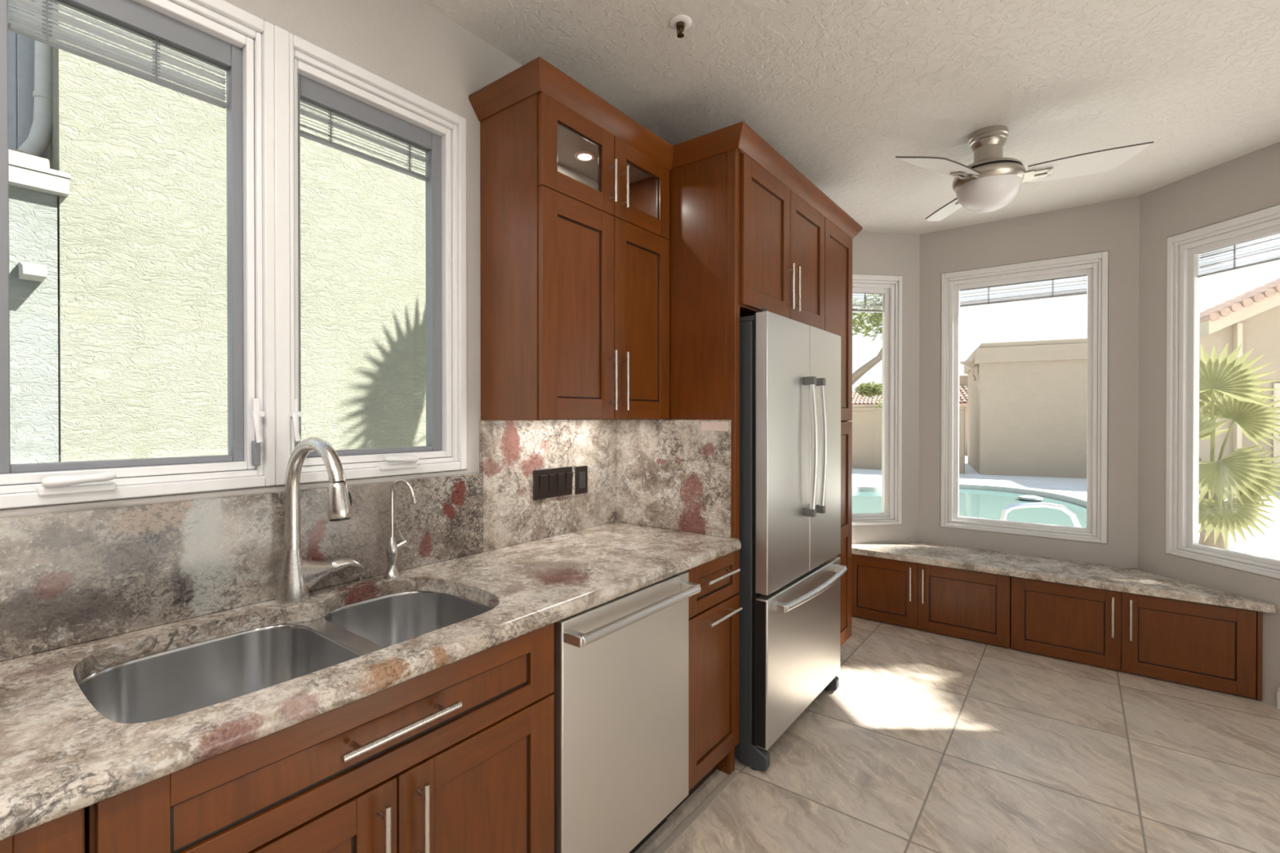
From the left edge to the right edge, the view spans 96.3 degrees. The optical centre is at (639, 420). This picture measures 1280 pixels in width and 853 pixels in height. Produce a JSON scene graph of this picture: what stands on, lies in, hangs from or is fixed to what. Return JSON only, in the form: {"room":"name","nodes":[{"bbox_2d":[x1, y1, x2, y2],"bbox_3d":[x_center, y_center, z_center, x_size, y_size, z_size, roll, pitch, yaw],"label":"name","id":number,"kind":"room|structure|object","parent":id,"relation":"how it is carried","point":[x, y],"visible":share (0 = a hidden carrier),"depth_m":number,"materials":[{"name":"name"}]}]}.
{"room":"kitchen","nodes":[
{"label":"kitchen","id":0,"kind":"room"},
{"bbox_2d":[0,0,522,517],"bbox_3d":[-1.623,0.034,0.677,0.140,2.675,8.311,0,0,37],"label":"wall","id":1,"kind":"structure","parent":0,"point":[411,45],"depth_m":1.78,"materials":[{"name":"beige paint"}]},
{"bbox_2d":[0,0,466,509],"bbox_3d":[-0.949,-0.420,1.493,0.142,1.175,1.130,0,0,37],"label":"window","id":2,"kind":"structure","parent":1,"relation":"in","point":[270,69],"depth_m":1.45,"materials":[{"name":"white paint"}]},
{"bbox_2d":[8,0,227,108],"bbox_3d":[-1.152,-0.834,1.295,0.020,0.097,0.370,0,0,37],"label":"blind","id":3,"kind":"object","parent":2,"relation":"attached to","point":[153,67],"depth_m":1.28,"materials":[{"name":"white plastic"}]},
{"bbox_2d":[300,99,427,181],"bbox_3d":[-0.821,-0.837,1.730,0.020,0.097,0.393,0,0,37],"label":"blind","id":4,"kind":"object","parent":2,"relation":"attached to","point":[331,111],"depth_m":1.72,"materials":[{"name":"white plastic"}]},
{"bbox_2d":[0,472,482,661],"bbox_3d":[-1.371,0.321,0.876,0.019,0.269,2.730,0,0,37],"label":"backsplash","id":5,"kind":"structure","parent":1,"relation":"attached to","point":[68,578],"depth_m":1.31,"materials":[{"name":"stone"}]},
{"bbox_2d":[479,419,616,551],"bbox_3d":[-0.325,0.223,2.250,0.019,0.450,0.722,0,0,37],"label":"backsplash","id":6,"kind":"structure","parent":1,"relation":"attached to","point":[510,451],"depth_m":2.17,"materials":[{"name":"stone"}]},
{"bbox_2d":[533,466,573,500],"bbox_3d":[-0.337,0.239,2.208,0.013,0.111,0.207,0,0,37],"label":"switch plate","id":7,"kind":"object","parent":6,"relation":"attached to","point":[555,482],"visible":1,"depth_m":2.20,"materials":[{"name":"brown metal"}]},
{"bbox_2d":[574,465,587,494],"bbox_3d":[-0.238,0.243,2.341,0.008,0.112,0.071,0,0,37],"label":"outlet plate","id":8,"kind":"object","parent":6,"relation":"attached to","point":[580,472],"visible":1,"depth_m":2.33,"materials":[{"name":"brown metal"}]},
{"bbox_2d":[578,471,585,488],"bbox_3d":[-0.236,0.243,2.340,0.003,0.066,0.034,0,0,37],"label":"receptacle","id":9,"kind":"object","parent":8,"relation":"attached to","point":[581,474],"depth_m":2.34,"materials":[{"name":"grey plastic"}]},
{"bbox_2d":[468,56,674,420],"bbox_3d":[-0.208,-0.548,2.130,0.347,1.093,0.762,0,0,37],"label":"upper cabinet","id":10,"kind":"object","parent":1,"relation":"attached to","point":[575,190],"visible":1,"depth_m":1.94,"materials":[{"name":"brown wood"}]},
{"bbox_2d":[574,151,595,161],"bbox_3d":[-0.210,-1.006,2.188,0.080,0.005,0.080,0,0,37],"label":"puck light","id":11,"kind":"object","parent":10,"relation":"attached to","point":[580,156],"depth_m":2.18,"materials":[{"name":"white plastic"}]},
{"bbox_2d":[616,419,731,537],"bbox_3d":[0.122,0.223,2.358,0.562,0.450,0.010,0,0,37],"label":"backsplash","id":12,"kind":"structure","parent":1,"relation":"attached to","point":[672,474],"depth_m":2.34,"materials":[{"name":"stone"}]},
{"bbox_2d":[701,421,728,431],"bbox_3d":[0.288,0.023,2.221,0.120,0.036,0.003,0,0,37],"label":"wall plate","id":13,"kind":"object","parent":12,"relation":"attached to","point":[705,425],"visible":1,"depth_m":2.22,"materials":[{"name":"beige plastic"}]},
{"bbox_2d":[739,151,824,330],"bbox_3d":[0.441,-0.745,2.730,0.643,0.599,0.897,0,0,37],"label":"upper cabinet","id":14,"kind":"object","parent":1,"relation":"attached to","point":[782,235],"visible":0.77,"depth_m":2.47,"materials":[{"name":"brown wood"}]},
{"bbox_2d":[421,0,1279,234],"bbox_3d":[0.098,-1.424,-0.158,3.800,0.250,9.281,0,0,37],"label":"ceiling","id":15,"kind":"structure","parent":0,"point":[841,90],"depth_m":2.18,"materials":[{"name":"paint"}]},
{"bbox_2d":[669,14,691,38],"bbox_3d":[0.133,-1.288,1.887,0.074,0.044,0.074,0,0,37],"label":"sprinkler head","id":16,"kind":"object","parent":15,"relation":"attached to","point":[679,23],"visible":1,"depth_m":1.88},
{"bbox_2d":[895,124,1153,221],"bbox_3d":[1.693,-1.137,2.556,0.891,0.354,0.983,0,0,37],"label":"ceiling fan","id":17,"kind":"object","parent":15,"relation":"hanging from","point":[988,184],"visible":1,"depth_m":2.52,"materials":[{"name":"silver metal"}]},
{"bbox_2d":[852,231,919,544],"bbox_3d":[1.489,0.015,4.085,1.106,2.675,0.140,0,0,-8],"label":"wall","id":18,"kind":"structure","parent":0,"point":[873,253],"depth_m":4.07,"materials":[{"name":"beige paint"}]},
{"bbox_2d":[852,274,902,525],"bbox_3d":[1.468,-0.142,4.059,0.767,1.760,0.104,0,0,-8],"label":"window","id":19,"kind":"structure","parent":18,"relation":"in","point":[890,286],"depth_m":4.07,"materials":[{"name":"white paint"}]},
{"bbox_2d":[852,293,883,312],"bbox_3d":[1.463,-0.842,4.079,0.565,0.133,0.021,0,0,-8],"label":"blind","id":20,"kind":"object","parent":19,"relation":"attached to","point":[865,305],"depth_m":4.10,"materials":[{"name":"white plastic"}]},
{"bbox_2d":[634,616,1279,852],"bbox_3d":[0.098,1.436,-0.142,3.800,0.120,9.281,0,0,37],"label":"floor","id":21,"kind":"structure","parent":0,"point":[926,742],"depth_m":2.27,"materials":[{"name":"tile"}]},
{"bbox_2d":[0,808,84,852],"bbox_3d":[-1.225,0.935,0.559,0.631,0.874,0.918,0,0,37],"label":"base cabinet","id":22,"kind":"object","parent":21,"relation":"on","point":[66,833],"visible":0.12,"depth_m":0.73,"materials":[{"name":"brown wood"}]},
{"bbox_2d":[84,622,554,852],"bbox_3d":[-0.687,0.931,1.263,0.636,0.874,0.846,0,0,37],"label":"base cabinet","id":23,"kind":"object","parent":21,"relation":"on","point":[458,757],"visible":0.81,"depth_m":1.08,"materials":[{"name":"brown wood"}]},
{"bbox_2d":[551,571,701,852],"bbox_3d":[-0.226,0.931,1.826,0.658,0.868,0.592,0,0,37],"label":"dishwasher","id":24,"kind":"object","parent":21,"relation":"on","point":[621,692],"visible":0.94,"depth_m":1.62,"materials":[{"name":"silver metal"}]},
{"bbox_2d":[653,770,739,852],"bbox_3d":[-1.615,1.375,-0.394,0.030,0.004,6.565,0,0,37],"label":"trim","id":25,"kind":"structure","parent":21,"relation":"on","point":[700,810],"depth_m":1.98,"materials":[{"name":"tile"}]},
{"bbox_2d":[665,147,739,774],"bbox_3d":[0.136,0.160,2.377,0.596,2.405,0.038,0,0,37],"label":"panel","id":26,"kind":"object","parent":21,"relation":"on","point":[704,239],"visible":0.42,"depth_m":2.25,"materials":[{"name":"brown wood"}]},
{"bbox_2d":[666,550,742,817],"bbox_3d":[0.050,0.926,2.232,0.635,0.874,0.371,0,0,37],"label":"base cabinet","id":27,"kind":"object","parent":21,"relation":"on","point":[713,611],"visible":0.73,"depth_m":2.07,"materials":[{"name":"brown wood"}]},
{"bbox_2d":[0,521,741,840],"bbox_3d":[-0.908,0.475,0.979,0.633,0.038,3.452,0,0,37],"label":"countertop","id":28,"kind":"structure","parent":27,"relation":"on","point":[60,757],"depth_m":1.10,"materials":[{"name":"stone"}]},
{"bbox_2d":[77,591,493,724],"bbox_3d":[-0.706,0.603,1.272,0.511,0.221,0.836,0,0,37],"label":"sink","id":29,"kind":"object","parent":28,"relation":"in","point":[181,680],"visible":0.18,"depth_m":1.33,"materials":[{"name":"silver metal"}]},
{"bbox_2d":[275,436,364,604],"bbox_3d":[-0.752,0.247,1.438,0.280,0.413,0.214,0,0,37],"label":"kitchen faucet","id":30,"kind":"object","parent":28,"relation":"on","point":[298,575],"visible":1,"depth_m":1.42,"materials":[{"name":"silver metal"}]},
{"bbox_2d":[383,479,417,578],"bbox_3d":[-0.685,0.310,1.655,0.107,0.283,0.052,0,0,7],"label":"filter faucet","id":31,"kind":"object","parent":28,"relation":"on","point":[392,548],"visible":1,"depth_m":1.65,"materials":[{"name":"silver metal"}]},
{"bbox_2d":[734,308,847,771],"bbox_3d":[0.512,0.463,2.702,0.748,1.795,0.857,0,0,37],"label":"refrigerator","id":32,"kind":"object","parent":21,"relation":"on","point":[791,573],"visible":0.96,"depth_m":2.33,"materials":[{"name":"metal"}]},
{"bbox_2d":[824,217,852,646],"bbox_3d":[0.836,0.155,3.283,0.607,2.405,0.449,0,0,37],"label":"pantry cabinet","id":33,"kind":"object","parent":21,"relation":"on","point":[837,244],"visible":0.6,"depth_m":3.18,"materials":[{"name":"brown wood"}]},
{"bbox_2d":[671,120,862,239],"bbox_3d":[0.567,-1.069,2.891,0.652,0.070,1.480,0,0,37],"label":"crown molding","id":34,"kind":"structure","parent":33,"relation":"attached to","point":[740,135],"depth_m":2.31,"materials":[{"name":"brown wood"}]},
{"bbox_2d":[851,554,1010,648],"bbox_3d":[1.809,1.132,3.676,0.952,0.442,0.081,0,0,37],"label":"base cabinet","id":35,"kind":"object","parent":21,"relation":"on","point":[964,604],"visible":0.91,"depth_m":3.63,"materials":[{"name":"brown wood"}]},
{"bbox_2d":[1010,576,1256,698],"bbox_3d":[2.588,1.135,3.083,1.002,0.442,0.081,0,0,37],"label":"base cabinet","id":36,"kind":"object","parent":21,"relation":"on","point":[1213,647],"visible":0.91,"depth_m":3.03,"materials":[{"name":"brown wood"}]},
{"bbox_2d":[1256,611,1262,701],"bbox_3d":[2.994,1.136,2.780,0.012,0.440,0.029,0,0,2],"label":"cabinet filler","id":37,"kind":"object","parent":21,"relation":"on","point":[1259,615],"visible":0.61,"depth_m":2.77,"materials":[{"name":"brown wood"}]},
{"bbox_2d":[919,195,1139,623],"bbox_3d":[2.499,0.017,3.780,1.301,2.675,0.140,0,0,37],"label":"wall","id":38,"kind":"structure","parent":0,"point":[1113,226],"depth_m":3.59,"materials":[{"name":"beige paint"}]},
{"bbox_2d":[940,251,1108,543],"bbox_3d":[2.485,-0.138,3.762,0.900,1.761,0.104,0,0,37],"label":"window","id":39,"kind":"structure","parent":38,"relation":"in","point":[1095,266],"depth_m":3.67,"materials":[{"name":"white paint"}]},
{"bbox_2d":[960,275,1087,307],"bbox_3d":[2.502,-0.847,3.776,0.698,0.123,0.020,0,0,37],"label":"blind","id":40,"kind":"object","parent":39,"relation":"attached to","point":[1079,291],"depth_m":3.76,"materials":[{"name":"white plastic"}]},
{"bbox_2d":[852,542,1275,613],"bbox_3d":[2.308,0.891,3.539,2.114,0.042,0.476,0,0,37],"label":"window seat slab","id":41,"kind":"object","parent":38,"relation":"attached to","point":[1107,577],"visible":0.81,"depth_m":3.33,"materials":[{"name":"stone"}]},
{"bbox_2d":[1137,141,1279,707],"bbox_3d":[3.151,0.025,2.229,0.140,2.675,2.434,0,0,-8],"label":"wall","id":42,"kind":"structure","parent":0,"point":[1249,183],"depth_m":3.20,"materials":[{"name":"beige paint"}]},
{"bbox_2d":[1165,204,1279,578],"bbox_3d":[3.056,-0.135,2.768,0.104,1.765,0.902,0,0,-8],"label":"window","id":43,"kind":"structure","parent":42,"relation":"in","point":[1184,250],"depth_m":3.13,"materials":[{"name":"white paint"}]},
{"bbox_2d":[1197,233,1279,277],"bbox_3d":[3.081,-0.837,2.766,0.021,0.128,0.700,0,0,-8],"label":"blind","id":44,"kind":"object","parent":43,"relation":"attached to","point":[1233,243],"depth_m":2.93,"materials":[{"name":"white plastic"}]},
{"bbox_2d":[1276,687,1279,709],"bbox_3d":[3.124,1.315,1.868,0.014,0.100,1.692,0,0,-8],"label":"baseboard","id":45,"kind":"structure","parent":42,"relation":"attached to","point":[1278,691],"depth_m":2.70,"materials":[{"name":"white paint"}]},
{"label":"outside","id":46,"kind":"structure","parent":0,"visible":0},
{"bbox_2d":[852,455,1279,559],"bbox_3d":[8.696,1.398,14.125,60.000,0.001,57.000,0,0,37],"label":"deck","id":47,"kind":"object","parent":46,"point":[1268,547],"visible":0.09,"depth_m":12.13,"materials":[{"name":"white concrete"}]},
{"bbox_2d":[8,1,426,464],"bbox_3d":[-2.186,-1.405,5.427,0.400,6.500,12.000,0,0,37],"label":"wall","id":48,"kind":"structure","parent":47,"relation":"on","point":[142,221],"depth_m":3.84,"materials":[{"name":"beige paint"}]},
{"bbox_2d":[7,0,47,159],"bbox_3d":[-4.563,-2.340,2.706,0.108,1.800,2.600,0,0,37],"label":"siding","id":49,"kind":"object","parent":48,"relation":"on","point":[20,48],"visible":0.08,"depth_m":3.56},
{"bbox_2d":[18,261,47,281],"bbox_3d":[-3.481,-0.861,3.287,0.160,0.096,0.098,0,0,37],"label":"beam","id":50,"kind":"structure","parent":48,"relation":"attached to","point":[27,271],"depth_m":3.25,"materials":[{"name":"white wood"}]},
{"bbox_2d":[16,0,52,156],"bbox_3d":[-3.701,-2.414,3.519,0.100,1.660,0.180,0,0,24],"label":"downspout","id":51,"kind":"object","parent":48,"relation":"attached to","point":[37,143],"visible":0.75,"depth_m":3.51,"materials":[{"name":"white metal"}]},
{"bbox_2d":[8,164,69,197],"bbox_3d":[-4.569,-1.383,2.003,0.155,0.095,3.665,0,0,37],"label":"beam","id":52,"kind":"structure","parent":48,"relation":"attached to","point":[21,177],"depth_m":3.32,"materials":[{"name":"white wood"}]},
{"bbox_2d":[8,159,71,180],"bbox_3d":[-4.564,-1.447,2.003,0.162,0.030,3.672,0,0,37],"label":"board","id":53,"kind":"object","parent":52,"relation":"on","point":[13,162],"visible":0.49,"depth_m":3.31,"materials":[{"name":"white wood"}]},
{"bbox_2d":[8,149,49,168],"bbox_3d":[-3.640,-1.508,3.235,0.149,0.075,0.418,0,0,37],"label":"board","id":54,"kind":"object","parent":53,"relation":"on","point":[15,155],"depth_m":3.30,"materials":[{"name":"white"}]},
{"bbox_2d":[852,293,882,398],"bbox_3d":[6.654,-1.341,17.202,1.959,5.564,4.233,0,0,-31],"label":"shade tree","id":55,"kind":"object","parent":47,"relation":"on","point":[868,389],"visible":0.34,"depth_m":16.82,"materials":[{"name":"green plant"}]},
{"bbox_2d":[852,390,882,408],"bbox_3d":[11.936,-0.116,29.326,2.840,2.860,3.000,0,0,32],"label":"roof","id":56,"kind":"structure","parent":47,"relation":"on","point":[858,402],"depth_m":28.41,"materials":[{"name":"tile"}]},
{"bbox_2d":[872,399,882,408],"bbox_3d":[9.356,-0.081,20.078,2.500,2.891,1.129,0,0,20],"label":"shade tree","id":57,"kind":"object","parent":47,"relation":"on","point":[873,403],"visible":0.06,"depth_m":20.35,"materials":[{"name":"green plant"}]},
{"bbox_2d":[848,407,964,473],"bbox_3d":[4.848,0.517,17.450,8.780,1.725,0.240,0,0,34],"label":"fence","id":58,"kind":"object","parent":47,"relation":"on","point":[866,422],"visible":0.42,"depth_m":16.21,"materials":[{"name":"beige concrete"}]},
{"bbox_2d":[959,375,968,455],"bbox_3d":[14.777,-0.256,23.860,5.692,3.200,5.000,0,0,18],"label":"house","id":59,"kind":"structure","parent":47,"relation":"on","point":[963,380],"depth_m":22.49,"materials":[{"name":"beige paint"}]},
{"bbox_2d":[852,482,1086,506],"bbox_3d":[5.438,1.463,10.008,4.944,0.115,6.540,0,0,37],"label":"pool coping","id":60,"kind":"object","parent":47,"relation":"on","point":[1079,500],"visible":0.18,"depth_m":11.80},
{"bbox_2d":[852,488,1086,528],"bbox_3d":[5.439,1.710,10.008,4.352,0.420,5.940,0,0,37],"label":"pool water","id":61,"kind":"structure","parent":60,"relation":"in","point":[980,504],"depth_m":9.89,"materials":[{"name":"teal liquid"}]},
{"bbox_2d":[1017,494,1043,501],"bbox_3d":[7.301,1.450,10.725,0.400,0.090,0.400,0,0,37],"label":"float","id":62,"kind":"object","parent":61,"relation":"on","point":[1026,497],"visible":1,"depth_m":10.61,"materials":[{"name":"white plastic"}]},
{"bbox_2d":[964,337,1087,478],"bbox_3d":[11.237,-0.296,15.761,3.800,3.370,4.200,0,0,26],"label":"building","id":63,"kind":"structure","parent":47,"relation":"on","point":[1027,401],"depth_m":14.27,"materials":[{"name":"beige paint"}]},
{"bbox_2d":[960,360,976,381],"bbox_3d":[8.800,-1.309,15.377,0.378,0.520,0.300,0,0,26],"label":"downspout","id":64,"kind":"structure","parent":63,"relation":"attached to","point":[970,365],"depth_m":15.27,"materials":[{"name":"beige paint"}]},
{"bbox_2d":[1000,502,1081,527],"bbox_3d":[4.554,1.184,6.502,0.962,0.519,0.065,0,0,0],"label":"grab rail","id":65,"kind":"object","parent":47,"relation":"on","point":[1075,521],"visible":0.66,"depth_m":6.48,"materials":[{"name":"metal"}]},
{"bbox_2d":[1198,342,1279,550],"bbox_3d":[5.524,0.350,5.575,1.124,2.201,0.798,0,0,37],"label":"fan palm","id":66,"kind":"object","parent":47,"relation":"on","point":[1229,389],"visible":0.56,"depth_m":5.34,"materials":[{"name":"green plant"}]},
{"bbox_2d":[1199,278,1279,489],"bbox_3d":[15.201,-1.099,13.728,5.400,4.998,6.520,0,0,20],"label":"house","id":67,"kind":"structure","parent":47,"relation":"on","point":[1251,318],"depth_m":11.73,"materials":[{"name":"beige paint"}]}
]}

